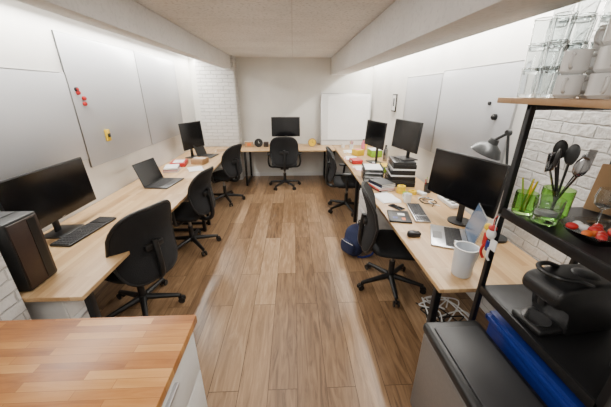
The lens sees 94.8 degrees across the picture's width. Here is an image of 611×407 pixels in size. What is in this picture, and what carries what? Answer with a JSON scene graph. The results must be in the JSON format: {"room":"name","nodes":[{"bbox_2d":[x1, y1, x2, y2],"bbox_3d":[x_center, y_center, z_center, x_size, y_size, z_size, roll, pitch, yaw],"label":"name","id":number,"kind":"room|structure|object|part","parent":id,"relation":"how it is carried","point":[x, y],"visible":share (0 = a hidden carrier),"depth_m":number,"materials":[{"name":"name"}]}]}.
{"room":"office","nodes":[
{"label":"office","id":0,"kind":"room"},
{"bbox_2d":[0,253,31,320],"bbox_3d":[-1.873,0.568,0.142,0.750,2.420,2.600,-1,22,-2],"label":"wall","id":1,"kind":"structure","parent":0,"point":[12,306],"depth_m":1.47,"materials":[{"name":"white brick"}]},
{"bbox_2d":[0,0,195,231],"bbox_3d":[-2.308,-0.860,3.729,0.200,2.420,5.150,-1,22,-2],"label":"wall","id":2,"kind":"structure","parent":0,"point":[26,38],"depth_m":2.80,"materials":[{"name":"white paint"}]},
{"bbox_2d":[0,67,88,180],"bbox_3d":[-2.127,-0.547,1.998,0.018,0.780,1.390,-1,22,-2],"label":"whiteboard","id":3,"kind":"object","parent":2,"relation":"attached to","point":[40,128],"visible":0.94,"depth_m":2.21,"materials":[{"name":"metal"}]},
{"bbox_2d":[51,30,151,166],"bbox_3d":[-2.183,-1.160,3.212,0.018,1.200,1.300,-1,22,-2],"label":"whiteboard","id":4,"kind":"object","parent":2,"relation":"attached to","point":[106,74],"visible":1,"depth_m":3.02,"materials":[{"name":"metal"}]},
{"bbox_2d":[74,87,87,105],"bbox_3d":[-2.136,-1.019,2.682,0.026,0.168,0.107,-1,22,-2],"label":"magnets","id":5,"kind":"object","parent":4,"relation":"attached to","point":[76,89],"depth_m":2.66,"materials":[{"name":"red plastic"}]},
{"bbox_2d":[104,129,111,140],"bbox_3d":[-2.145,-0.743,3.056,0.030,0.120,0.060,-1,22,-2],"label":"eraser","id":6,"kind":"object","parent":4,"relation":"attached to","point":[107,132],"depth_m":3.04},
{"bbox_2d":[134,51,182,144],"bbox_3d":[-2.236,-1.642,4.423,0.018,1.200,1.290,-1,22,-2],"label":"whiteboard","id":7,"kind":"object","parent":2,"relation":"attached to","point":[157,76],"visible":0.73,"depth_m":4.29,"materials":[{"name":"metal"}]},
{"bbox_2d":[16,0,395,57],"bbox_3d":[-0.303,-1.552,2.062,4.200,0.100,8.000,-1,22,-2],"label":"ceiling","id":8,"kind":"structure","parent":0,"point":[237,28],"depth_m":2.76,"materials":[{"name":"concrete"}]},
{"bbox_2d":[194,55,244,179],"bbox_3d":[-1.731,-1.692,5.821,0.720,2.420,0.300,-1,22,-2],"label":"wall pillar","id":9,"kind":"structure","parent":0,"point":[217,86],"depth_m":5.57,"materials":[{"name":"white brick"}]},
{"bbox_2d":[187,57,373,172],"bbox_3d":[-0.462,-1.804,6.102,3.700,2.420,0.200,-1,22,-2],"label":"wall","id":10,"kind":"structure","parent":0,"point":[268,87],"depth_m":5.82,"materials":[{"name":"paint"}]},
{"bbox_2d":[17,0,230,68],"bbox_3d":[-1.336,-1.374,2.060,0.130,0.230,7.550,-1,22,-2],"label":"beam","id":11,"kind":"structure","parent":10,"relation":"attached to","point":[128,18],"depth_m":2.13,"materials":[{"name":"paint"}]},
{"bbox_2d":[245,171,351,175],"bbox_3d":[0.007,-0.684,6.452,2.770,0.080,0.015,-1,22,-2],"label":"baseboard","id":12,"kind":"structure","parent":10,"relation":"attached to","point":[254,173],"depth_m":6.43,"materials":[{"name":"white plastic"}]},
{"bbox_2d":[320,93,370,144],"bbox_3d":[0.830,-1.758,5.888,1.024,1.031,0.182,0,22,0],"label":"board","id":13,"kind":"object","parent":10,"relation":"attached to","point":[344,116],"visible":0.8,"depth_m":5.87,"materials":[{"name":"white plastic"}]},
{"bbox_2d":[331,0,584,74],"bbox_3d":[0.822,-1.365,2.159,0.310,0.320,7.550,-1,22,-2],"label":"ceiling beam","id":14,"kind":"structure","parent":10,"relation":"attached to","point":[405,28],"depth_m":1.73,"materials":[{"name":"paint"}]},
{"bbox_2d":[93,175,488,406],"bbox_3d":[-0.303,0.789,2.994,4.200,0.100,8.000,-1,22,-2],"label":"floor","id":15,"kind":"structure","parent":0,"point":[284,320],"depth_m":2.56,"materials":[{"name":"brown wood"}]},
{"bbox_2d":[24,300,89,319],"bbox_3d":[-1.755,0.814,1.958,0.478,0.620,0.240,-1,22,-2],"label":"drawer unit","id":16,"kind":"object","parent":15,"relation":"on","point":[56,309],"visible":0.08,"depth_m":1.79,"materials":[{"name":"metal"}]},
{"bbox_2d":[0,315,206,406],"bbox_3d":[-0.985,1.026,1.046,1.070,0.900,0.665,-1,22,-2],"label":"cabinet","id":17,"kind":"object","parent":15,"relation":"on","point":[140,361],"depth_m":1.01,"materials":[{"name":"brown wood"}]},
{"bbox_2d":[19,178,206,317],"bbox_3d":[-1.716,0.438,2.753,0.850,0.730,2.310,-1,22,-2],"label":"desk","id":18,"kind":"object","parent":15,"relation":"on","point":[82,266],"visible":0.48,"depth_m":1.99,"materials":[{"name":"brown wood"}]},
{"bbox_2d":[0,211,56,291],"bbox_3d":[-1.769,0.274,1.597,0.449,0.430,0.200,-1,22,-2],"label":"computer tower","id":19,"kind":"object","parent":18,"relation":"on","point":[24,249],"visible":1,"depth_m":1.56,"materials":[{"name":"black plastic"}]},
{"bbox_2d":[0,157,95,238],"bbox_3d":[-1.976,-0.016,2.189,0.190,0.530,0.800,-1,22,-2],"label":"computer monitor","id":20,"kind":"object","parent":18,"relation":"on","point":[53,192],"visible":0.74,"depth_m":2.15,"materials":[{"name":"black plastic"}]},
{"bbox_2d":[50,216,116,246],"bbox_3d":[-1.786,0.216,2.290,0.160,0.022,0.500,1,22,3],"label":"keyboard","id":21,"kind":"object","parent":18,"relation":"on","point":[77,235],"visible":1,"depth_m":2.23,"materials":[{"name":"black plastic"}]},
{"bbox_2d":[132,158,183,188],"bbox_3d":[-1.783,-0.379,3.438,0.369,0.280,0.420,2,22,4],"label":"laptop","id":22,"kind":"object","parent":18,"relation":"on","point":[148,172],"visible":1,"depth_m":3.43,"materials":[{"name":"black plastic"}]},
{"bbox_2d":[104,199,185,317],"bbox_3d":[-1.422,0.447,2.321,0.690,1.031,0.659,8,23,20],"label":"office chair","id":23,"kind":"object","parent":15,"relation":"on","point":[147,233],"visible":0.82,"depth_m":2.11,"materials":[{"name":"black plastic"}]},
{"bbox_2d":[171,166,220,255],"bbox_3d":[-1.393,0.059,3.321,0.688,1.006,0.680,4,22,9],"label":"office chair","id":24,"kind":"object","parent":15,"relation":"on","point":[200,196],"visible":0.82,"depth_m":3.17,"materials":[{"name":"black plastic"}]},
{"bbox_2d":[159,147,236,224],"bbox_3d":[-1.811,-0.416,4.900,0.850,0.730,2.305,-1,22,-2],"label":"desk","id":25,"kind":"object","parent":15,"relation":"on","point":[215,161],"visible":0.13,"depth_m":4.34,"materials":[{"name":"brown wood"}]},
{"bbox_2d":[163,164,180,172],"bbox_3d":[-1.926,-0.507,4.053,0.207,0.065,0.267,-5,22,-13],"label":"book stack","id":26,"kind":"object","parent":25,"relation":"on","point":[169,168],"visible":1,"depth_m":3.97,"materials":[{"name":"paper"}]},
{"bbox_2d":[170,159,187,166],"bbox_3d":[-1.959,-0.628,4.359,0.220,0.063,0.300,-5,22,-11],"label":"book stack","id":27,"kind":"object","parent":25,"relation":"on","point":[182,162],"visible":0.83,"depth_m":4.32,"materials":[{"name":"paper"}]},
{"bbox_2d":[178,121,204,158],"bbox_3d":[-1.940,-1.080,4.784,0.190,0.590,0.531,7,23,16],"label":"computer monitor","id":28,"kind":"object","parent":25,"relation":"on","point":[191,133],"visible":0.94,"depth_m":4.72,"materials":[{"name":"black plastic"}]},
{"bbox_2d":[187,166,203,171],"bbox_3d":[-1.619,-0.512,4.144,0.220,0.006,0.292,-11,24,-26],"label":"paper sheets","id":29,"kind":"object","parent":25,"relation":"on","point":[197,168],"visible":0.89,"depth_m":4.14,"materials":[{"name":"white paper"}]},
{"bbox_2d":[190,157,208,164],"bbox_3d":[-1.684,-0.685,4.478,0.200,0.082,0.200,4,22,9],"label":"cardboard box","id":30,"kind":"object","parent":25,"relation":"on","point":[197,160],"visible":1,"depth_m":4.40,"materials":[{"name":"cardboard"}]},
{"bbox_2d":[193,145,218,157],"bbox_3d":[-1.741,-0.942,4.919,0.303,0.232,0.330,3,22,7],"label":"laptop","id":31,"kind":"object","parent":25,"relation":"on","point":[200,151],"visible":0.88,"depth_m":4.93,"materials":[{"name":"black plastic"}]},
{"bbox_2d":[211,144,244,206],"bbox_3d":[-1.397,-0.517,4.771,0.688,1.006,0.680,9,23,21],"label":"office chair","id":32,"kind":"object","parent":15,"relation":"on","point":[231,164],"visible":0.8,"depth_m":4.58,"materials":[{"name":"black plastic"}]},
{"bbox_2d":[267,137,301,190],"bbox_3d":[-0.415,-0.834,5.525,0.680,1.036,0.688,-2,22,-4],"label":"office chair","id":33,"kind":"object","parent":15,"relation":"on","point":[283,153],"visible":1,"depth_m":5.23,"materials":[{"name":"black plastic"}]},
{"bbox_2d":[241,143,335,185],"bbox_3d":[-0.382,-0.835,5.952,1.920,0.730,0.740,-1,22,-2],"label":"desk","id":34,"kind":"object","parent":15,"relation":"on","point":[301,147],"visible":0.61,"depth_m":5.68,"materials":[{"name":"brown wood"}]},
{"bbox_2d":[245,141,252,146],"bbox_3d":[-1.162,-1.225,5.794,0.170,0.112,0.122,-4,22,-10],"label":"cardboard box","id":35,"kind":"object","parent":34,"relation":"on","point":[247,143],"visible":1,"depth_m":5.74,"materials":[{"name":"cardboard"}]},
{"bbox_2d":[254,138,262,146],"bbox_3d":[-0.961,-1.244,5.760,0.170,0.170,0.056,-1,22,-2],"label":"desk clock","id":36,"kind":"object","parent":34,"relation":"on","point":[258,142],"depth_m":5.74,"materials":[{"name":"black plastic"}]},
{"bbox_2d":[271,117,299,136],"bbox_3d":[-0.406,-1.486,5.811,0.580,0.585,0.190,-1,22,-2],"label":"computer monitor","id":37,"kind":"object","parent":34,"relation":"on","point":[280,126],"visible":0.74,"depth_m":5.73,"materials":[{"name":"black plastic"}]},
{"bbox_2d":[308,138,315,146],"bbox_3d":[0.138,-1.261,5.803,0.170,0.170,0.056,-1,22,-2],"label":"desk clock","id":38,"kind":"object","parent":34,"relation":"on","point":[312,142],"depth_m":5.78,"materials":[{"name":"yellow plastic"}]},
{"bbox_2d":[325,146,357,216],"bbox_3d":[0.649,-0.380,4.424,0.688,1.006,0.680,1,22,2],"label":"office chair","id":39,"kind":"object","parent":15,"relation":"on","point":[348,180],"visible":0.83,"depth_m":4.36,"materials":[{"name":"black plastic"}]},
{"bbox_2d":[341,220,373,257],"bbox_3d":[0.608,0.391,3.296,0.362,0.415,0.383,-13,25,-30],"label":"backpack","id":40,"kind":"object","parent":15,"relation":"on","point":[350,245],"visible":0.72,"depth_m":3.23,"materials":[{"name":"blue fabric"}]},
{"bbox_2d":[332,145,387,221],"bbox_3d":[1.025,-0.513,5.144,0.800,0.730,2.595,-1,22,-2],"label":"desk","id":41,"kind":"object","parent":15,"relation":"on","point":[338,148],"visible":0.3,"depth_m":4.66,"materials":[{"name":"brown wood"}]},
{"bbox_2d":[344,156,355,159],"bbox_3d":[0.781,-0.775,4.801,0.244,0.008,0.305,1,22,3],"label":"paper sheets","id":42,"kind":"object","parent":41,"relation":"on","point":[345,157],"visible":0.61,"depth_m":4.83,"materials":[{"name":"white paper"}]},
{"bbox_2d":[349,141,353,148],"bbox_3d":[0.909,-1.162,5.556,0.084,0.171,0.084,-1,22,-2],"label":"pen holder","id":43,"kind":"object","parent":41,"relation":"on","point":[351,145],"visible":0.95,"depth_m":5.53,"materials":[{"name":"white plastic"}]},
{"bbox_2d":[349,157,362,163],"bbox_3d":[0.806,-0.684,4.503,0.162,0.060,0.220,-3,22,-8],"label":"gift box","id":44,"kind":"object","parent":41,"relation":"on","point":[357,160],"visible":0.9,"depth_m":4.42,"materials":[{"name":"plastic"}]},
{"bbox_2d":[352,148,363,155],"bbox_3d":[0.943,-0.924,5.050,0.160,0.102,0.160,-10,24,-23],"label":"cardboard box","id":45,"kind":"object","parent":41,"relation":"on","point":[357,152],"visible":1,"depth_m":5.00,"materials":[{"name":"yellow cardboard"}]},
{"bbox_2d":[353,166,362,170],"bbox_3d":[0.831,-0.522,4.164,0.247,0.009,0.321,-3,22,-8],"label":"paper sheets","id":46,"kind":"object","parent":41,"relation":"on","point":[358,168],"visible":0.58,"depth_m":4.13,"materials":[{"name":"white paper"}]},
{"bbox_2d":[361,139,364,151],"bbox_3d":[1.082,-1.086,5.271,0.072,0.240,0.072,-1,22,-2],"label":"water bottle","id":47,"kind":"object","parent":41,"relation":"on","point":[363,141],"visible":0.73,"depth_m":5.25,"materials":[{"name":"pink plastic"}]},
{"bbox_2d":[367,148,382,157],"bbox_3d":[1.217,-0.899,4.953,0.195,0.127,0.245,-3,22,-8],"label":"storage box","id":48,"kind":"object","parent":41,"relation":"on","point":[371,152],"visible":0.72,"depth_m":4.86,"materials":[{"name":"green plastic"}]},
{"bbox_2d":[364,120,387,163],"bbox_3d":[1.111,-0.964,4.423,0.190,0.640,0.594,-6,22,-14],"label":"computer monitor","id":49,"kind":"object","parent":41,"relation":"on","point":[375,135],"visible":0.92,"depth_m":4.36,"materials":[{"name":"black plastic"}]},
{"bbox_2d":[377,163,386,172],"bbox_3d":[1.109,-0.506,4.006,0.165,0.097,0.205,1,22,3],"label":"storage box","id":50,"kind":"object","parent":41,"relation":"on","point":[384,165],"visible":0.21,"depth_m":3.94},
{"bbox_2d":[382,145,387,160],"bbox_3d":[1.303,-0.821,4.579,0.072,0.260,0.072,-1,22,-2],"label":"water bottle","id":51,"kind":"object","parent":41,"relation":"on","point":[385,151],"visible":1,"depth_m":4.56,"materials":[{"name":"silver metal"}]},
{"bbox_2d":[357,188,392,229],"bbox_3d":[0.949,0.147,3.634,0.488,0.620,0.360,-1,22,-2],"label":"drawer unit","id":52,"kind":"object","parent":15,"relation":"on","point":[383,224],"visible":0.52,"depth_m":3.49,"materials":[{"name":"metal"}]},
{"bbox_2d":[357,181,425,307],"bbox_3d":[0.824,0.336,2.600,0.688,1.031,0.644,4,22,10],"label":"office chair","id":53,"kind":"object","parent":15,"relation":"on","point":[385,243],"visible":0.89,"depth_m":2.57,"materials":[{"name":"black plastic"}]},
{"bbox_2d":[416,296,469,321],"bbox_3d":[1.208,0.957,2.371,0.416,0.036,0.536,-1,22,-2],"label":"floor cables","id":54,"kind":"object","parent":15,"relation":"on","point":[425,307],"visible":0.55,"depth_m":2.44,"materials":[{"name":"white plastic"}]},
{"bbox_2d":[356,176,544,322],"bbox_3d":[1.127,0.377,2.845,0.800,0.777,2.330,-1,22,-2],"label":"desk","id":55,"kind":"object","parent":15,"relation":"on","point":[509,265],"depth_m":1.96,"materials":[{"name":"brown wood"}]},
{"bbox_2d":[361,162,383,181],"bbox_3d":[0.864,-0.412,3.645,0.244,0.190,0.320,2,22,5],"label":"tray","id":56,"kind":"object","parent":55,"relation":"on","point":[370,171],"visible":0.84,"depth_m":3.56,"materials":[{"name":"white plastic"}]},
{"bbox_2d":[368,177,395,192],"bbox_3d":[0.890,-0.219,3.292,0.216,0.092,0.269,-7,23,-18],"label":"book stack","id":57,"kind":"object","parent":55,"relation":"on","point":[381,185],"visible":0.95,"depth_m":3.21,"materials":[{"name":"paper"}]},
{"bbox_2d":[375,192,401,202],"bbox_3d":[0.874,-0.061,3.008,0.232,0.008,0.313,-5,22,-13],"label":"paper sheets","id":58,"kind":"object","parent":55,"relation":"on","point":[384,197],"visible":0.86,"depth_m":2.98,"materials":[{"name":"white paper"}]},
{"bbox_2d":[388,204,404,209],"bbox_3d":[0.895,0.034,2.768,0.075,0.009,0.155,-13,25,-30],"label":"smartphone","id":59,"kind":"object","parent":55,"relation":"on","point":[395,206],"visible":0.94,"depth_m":2.77,"materials":[{"name":"black plastic"}]},
{"bbox_2d":[387,210,411,223],"bbox_3d":[0.850,0.116,2.551,0.190,0.017,0.250,4,22,9],"label":"books","id":60,"kind":"object","parent":55,"relation":"on","point":[398,216],"visible":1,"depth_m":2.53,"materials":[{"name":"grey paper"}]},
{"bbox_2d":[384,156,416,186],"bbox_3d":[1.170,-0.401,3.469,0.307,0.298,0.370,2,22,5],"label":"stack","id":61,"kind":"object","parent":55,"relation":"on","point":[400,172],"visible":0.92,"depth_m":3.31,"materials":[{"name":"black paper"}]},
{"bbox_2d":[391,119,423,160],"bbox_3d":[1.215,-0.754,3.342,0.190,0.450,0.522,-5,22,-13],"label":"computer monitor","id":62,"kind":"object","parent":61,"relation":"on","point":[407,134],"visible":1,"depth_m":3.30,"materials":[{"name":"black plastic"}]},
{"bbox_2d":[396,189,405,193],"bbox_3d":[1.077,-0.142,3.169,0.100,0.040,0.100,-1,22,-2],"label":"tape roll","id":63,"kind":"object","parent":55,"relation":"on","point":[397,190],"visible":0.7,"depth_m":3.13,"materials":[{"name":"yellow plastic"}]},
{"bbox_2d":[397,185,405,189],"bbox_3d":[1.077,-0.180,3.154,0.090,0.040,0.090,-1,22,-2],"label":"tape roll","id":64,"kind":"object","parent":63,"relation":"on","point":[399,187],"visible":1,"depth_m":3.12,"materials":[{"name":"yellow plastic"}]},
{"bbox_2d":[402,193,411,202],"bbox_3d":[1.050,-0.061,2.898,0.080,0.090,0.100,2,22,5],"label":"coffee mug","id":65,"kind":"object","parent":55,"relation":"on","point":[407,196],"visible":0.99,"depth_m":2.87,"materials":[{"name":"white ceramic"}]},
{"bbox_2d":[408,189,416,194],"bbox_3d":[1.189,-0.125,3.127,0.090,0.040,0.090,-1,22,-2],"label":"tape roll","id":66,"kind":"object","parent":55,"relation":"on","point":[414,192],"visible":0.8,"depth_m":3.10,"materials":[{"name":"yellow plastic"}]},
{"bbox_2d":[407,230,420,237],"bbox_3d":[0.854,0.237,2.212,0.110,0.047,0.064,-1,22,-2],"label":"computer mouse","id":67,"kind":"object","parent":55,"relation":"on","point":[411,233],"visible":1,"depth_m":2.19,"materials":[{"name":"black plastic"}]},
{"bbox_2d":[406,203,430,222],"bbox_3d":[1.051,0.080,2.632,0.130,0.022,0.420,3,22,7],"label":"keyboard","id":68,"kind":"object","parent":55,"relation":"on","point":[419,215],"visible":1,"depth_m":2.59,"materials":[{"name":"silver metal"}]},
{"bbox_2d":[417,190,426,195],"bbox_3d":[1.272,-0.123,3.132,0.064,0.030,0.162,-10,24,-23],"label":"power adapter","id":69,"kind":"object","parent":55,"relation":"on","point":[419,192],"visible":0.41,"depth_m":3.09,"materials":[{"name":"white plastic"}]},
{"bbox_2d":[423,177,430,192],"bbox_3d":[1.377,-0.207,3.157,0.084,0.171,0.084,-1,22,-2],"label":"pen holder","id":70,"kind":"object","parent":55,"relation":"on","point":[425,190],"visible":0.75,"depth_m":3.15,"materials":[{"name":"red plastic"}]},
{"bbox_2d":[418,197,438,206],"bbox_3d":[1.271,-0.027,2.901,0.169,0.026,0.267,-1,22,-2],"label":"cable tangle","id":71,"kind":"object","parent":55,"relation":"on","point":[419,198],"visible":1,"depth_m":2.89,"materials":[{"name":"beige plastic"}]},
{"bbox_3d":[1.441,-0.024,2.856,0.070,0.042,0.300,-1,22,-2],"label":"power strip","id":72,"kind":"part","parent":55,"relation":"part of","materials":[{"name":"white plastic"}]},
{"bbox_2d":[430,203,487,249],"bbox_3d":[1.140,0.146,2.134,0.312,0.268,0.370,8,23,20],"label":"laptop","id":73,"kind":"object","parent":55,"relation":"on","point":[441,236],"visible":0.77,"depth_m":2.14,"materials":[{"name":"silver metal"}]},
{"bbox_2d":[451,240,479,278],"bbox_3d":[0.986,0.350,1.722,0.169,0.197,0.143,5,22,12],"label":"water jug","id":74,"kind":"object","parent":55,"relation":"on","point":[465,255],"visible":0.95,"depth_m":1.69,"materials":[{"name":"plastic"}]},
{"bbox_2d":[427,148,510,226],"bbox_3d":[1.351,-0.114,2.357,0.200,0.590,0.696,-7,23,-17],"label":"computer monitor","id":75,"kind":"object","parent":55,"relation":"on","point":[468,181],"visible":0.93,"depth_m":2.25,"materials":[{"name":"black plastic"}]},
{"bbox_2d":[471,130,512,243],"bbox_3d":[1.396,-0.142,2.130,0.293,0.810,0.374,-1,22,-2],"label":"desk lamp","id":76,"kind":"object","parent":55,"relation":"on","point":[489,148],"depth_m":2.04,"materials":[{"name":"silver metal"}]},
{"bbox_2d":[410,320,547,406],"bbox_3d":[0.799,1.026,1.379,0.305,0.654,0.558,-1,22,-3],"label":"mini fridge","id":77,"kind":"object","parent":15,"relation":"on","point":[459,364],"visible":1,"depth_m":1.30,"materials":[{"name":"metal"}]},
{"bbox_2d":[468,97,610,406],"bbox_3d":[1.214,0.468,1.280,0.550,1.765,0.870,-1,22,-2],"label":"shelving unit","id":78,"kind":"object","parent":15,"relation":"on","point":[581,361],"visible":0.51,"depth_m":1.17,"materials":[{"name":"black metal"}]},
{"bbox_2d":[479,214,500,260],"bbox_3d":[0.929,0.173,1.411,0.040,0.262,0.104,-1,22,-2],"label":"ornaments","id":79,"kind":"object","parent":78,"relation":"attached to","point":[491,229],"visible":1,"depth_m":1.41,"materials":[{"name":"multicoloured plastic"}]},
{"bbox_2d":[511,177,538,215],"bbox_3d":[1.011,-0.039,1.284,0.086,0.171,0.086,-1,22,-2],"label":"jar","id":80,"kind":"object","parent":78,"relation":"on","point":[523,200],"visible":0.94,"depth_m":1.27,"materials":[{"name":"green glass"}]},
{"bbox_2d":[485,310,585,406],"bbox_3d":[1.212,0.873,1.371,0.430,0.440,0.530,-1,22,-2],"label":"recycling bin","id":81,"kind":"object","parent":78,"relation":"on","point":[552,390],"visible":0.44,"depth_m":1.26,"materials":[{"name":"blue plastic"}]},
{"bbox_2d":[517,16,553,96],"bbox_3d":[0.985,-0.619,1.209,0.075,0.302,0.075,-1,22,-2],"label":"glasses","id":82,"kind":"object","parent":78,"relation":"on","point":[542,26],"visible":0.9,"depth_m":1.19,"materials":[{"name":"clear glass"}]},
{"bbox_2d":[530,194,566,225],"bbox_3d":[1.026,0.030,1.194,0.104,0.110,0.104,-1,22,-2],"label":"glass bowl","id":83,"kind":"object","parent":78,"relation":"on","point":[547,210],"visible":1,"depth_m":1.17,"materials":[{"name":"green glass"}]},
{"bbox_2d":[533,3,576,96],"bbox_3d":[1.069,-0.670,1.214,0.075,0.394,0.075,-1,22,-2],"label":"glasses","id":84,"kind":"object","parent":78,"relation":"on","point":[570,7],"visible":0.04,"depth_m":1.14,"materials":[{"name":"clear glass"}]},
{"bbox_2d":[534,11,578,97],"bbox_3d":[0.998,-0.588,1.130,0.075,0.302,0.075,-1,22,-2],"label":"glasses","id":85,"kind":"object","parent":78,"relation":"on","point":[563,24],"visible":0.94,"depth_m":1.10,"materials":[{"name":"clear glass"}]},
{"bbox_2d":[512,260,610,336],"bbox_3d":[1.216,0.398,1.245,0.473,0.296,0.170,-3,22,-8],"label":"espresso machine","id":86,"kind":"object","parent":78,"relation":"on","point":[567,299],"visible":0.99,"depth_m":1.19,"materials":[{"name":"black plastic"}]},
{"bbox_2d":[541,140,598,217],"bbox_3d":[1.113,-0.099,1.217,0.146,0.332,0.146,-1,22,-2],"label":"jar","id":87,"kind":"object","parent":78,"relation":"on","point":[571,154],"visible":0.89,"depth_m":1.19,"materials":[{"name":"green glass"}]},
{"bbox_2d":[552,49,594,97],"bbox_3d":[0.983,-0.479,1.048,0.103,0.162,0.082,-2,22,-5],"label":"mugs","id":88,"kind":"object","parent":78,"relation":"on","point":[574,63],"visible":1,"depth_m":1.02,"materials":[{"name":"white ceramic"}]},
{"bbox_2d":[551,0,600,96],"bbox_3d":[1.088,-0.637,1.131,0.075,0.394,0.075,-1,22,-2],"label":"glasses","id":89,"kind":"object","parent":78,"relation":"on","point":[587,9],"visible":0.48,"depth_m":1.08,"materials":[{"name":"clear glass"}]},
{"bbox_2d":[559,216,610,247],"bbox_3d":[1.092,0.115,1.053,0.230,0.056,0.230,-1,22,-2],"label":"bowl","id":90,"kind":"object","parent":78,"relation":"on","point":[596,232],"visible":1,"depth_m":1.06,"materials":[{"name":"black plastic"},{"name":"red plastic"},{"name":"paper"}]},
{"bbox_2d":[586,17,598,48],"bbox_3d":[1.160,-0.622,1.216,0.075,0.302,0.075,-1,22,-2],"label":"glasses","id":91,"kind":"object","parent":78,"relation":"on","point":[594,25],"visible":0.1,"depth_m":1.15,"materials":[{"name":"clear glass"}]},
{"bbox_2d":[578,24,607,97],"bbox_3d":[1.093,-0.525,1.051,0.103,0.244,0.082,8,23,18],"label":"mugs","id":92,"kind":"object","parent":78,"relation":"on","point":[598,37],"visible":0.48,"depth_m":1.03,"materials":[{"name":"clear glass"}]},
{"bbox_2d":[577,0,610,97],"bbox_3d":[1.179,-0.631,1.115,0.075,0.394,0.075,-1,22,-2],"label":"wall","id":93,"kind":"structure","parent":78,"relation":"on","point":[604,18],"depth_m":1.07,"materials":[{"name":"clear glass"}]},
{"bbox_2d":[583,164,610,215],"bbox_3d":[1.385,-0.060,1.273,0.047,0.219,0.130,-11,24,-25],"label":"cutting board","id":94,"kind":"object","parent":78,"relation":"on","point":[603,179],"visible":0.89,"depth_m":1.30,"materials":[{"name":"wood"}]},
{"bbox_2d":[584,18,610,98],"bbox_3d":[1.008,-0.476,0.929,0.103,0.244,0.082,-8,23,-19],"label":"mugs","id":95,"kind":"object","parent":78,"relation":"on","point":[599,83],"visible":1,"depth_m":0.93,"materials":[{"name":"white ceramic"}]},
{"bbox_2d":[594,187,610,221],"bbox_3d":[1.288,0.030,1.125,0.164,0.160,0.184,-7,23,-18],"label":"wine glass","id":96,"kind":"object","parent":78,"relation":"on","point":[602,198],"visible":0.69,"depth_m":1.14,"materials":[{"name":"clear glass"}]},
{"bbox_2d":[370,10,553,292],"bbox_3d":[1.575,-1.040,4.181,0.200,2.420,4.500,-1,22,-2],"label":"wall","id":97,"kind":"structure","parent":0,"point":[510,42],"depth_m":3.10,"materials":[{"name":"paint"}]},
{"bbox_2d":[391,94,397,111],"bbox_3d":[1.440,-1.633,4.563,0.019,0.270,0.190,-1,22,-2],"label":"picture frame","id":98,"kind":"object","parent":97,"relation":"attached to","point":[394,99],"visible":1,"depth_m":4.53,"materials":[{"name":"black plastic"}]},
{"bbox_2d":[403,73,443,151],"bbox_3d":[1.481,-1.204,3.675,0.018,0.860,1.010,-1,22,-2],"label":"whiteboard","id":99,"kind":"object","parent":97,"relation":"attached to","point":[423,92],"visible":0.76,"depth_m":3.49,"materials":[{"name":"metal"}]},
{"bbox_2d":[466,292,474,300],"bbox_3d":[1.462,0.086,4.516,0.015,0.080,4.300,-1,22,-2],"label":"baseboard","id":100,"kind":"structure","parent":97,"relation":"attached to","point":[471,295],"depth_m":2.61,"materials":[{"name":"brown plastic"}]},
{"bbox_2d":[431,60,524,162],"bbox_3d":[1.526,-0.809,2.655,0.018,0.880,1.160,-1,22,-2],"label":"whiteboard","id":101,"kind":"object","parent":97,"relation":"attached to","point":[463,120],"visible":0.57,"depth_m":2.52,"materials":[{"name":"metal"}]},
{"bbox_2d":[488,101,497,119],"bbox_3d":[1.513,-0.756,2.293,0.036,0.140,0.140,-1,22,-2],"label":"magnets","id":102,"kind":"object","parent":101,"relation":"attached to","point":[494,116],"depth_m":2.26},
{"bbox_2d":[479,0,610,313],"bbox_3d":[1.730,0.392,0.583,0.210,2.420,3.250,-1,22,-2],"label":"wall","id":103,"kind":"structure","parent":0,"point":[589,129],"depth_m":1.76,"materials":[{"name":"white brick"}]}
]}

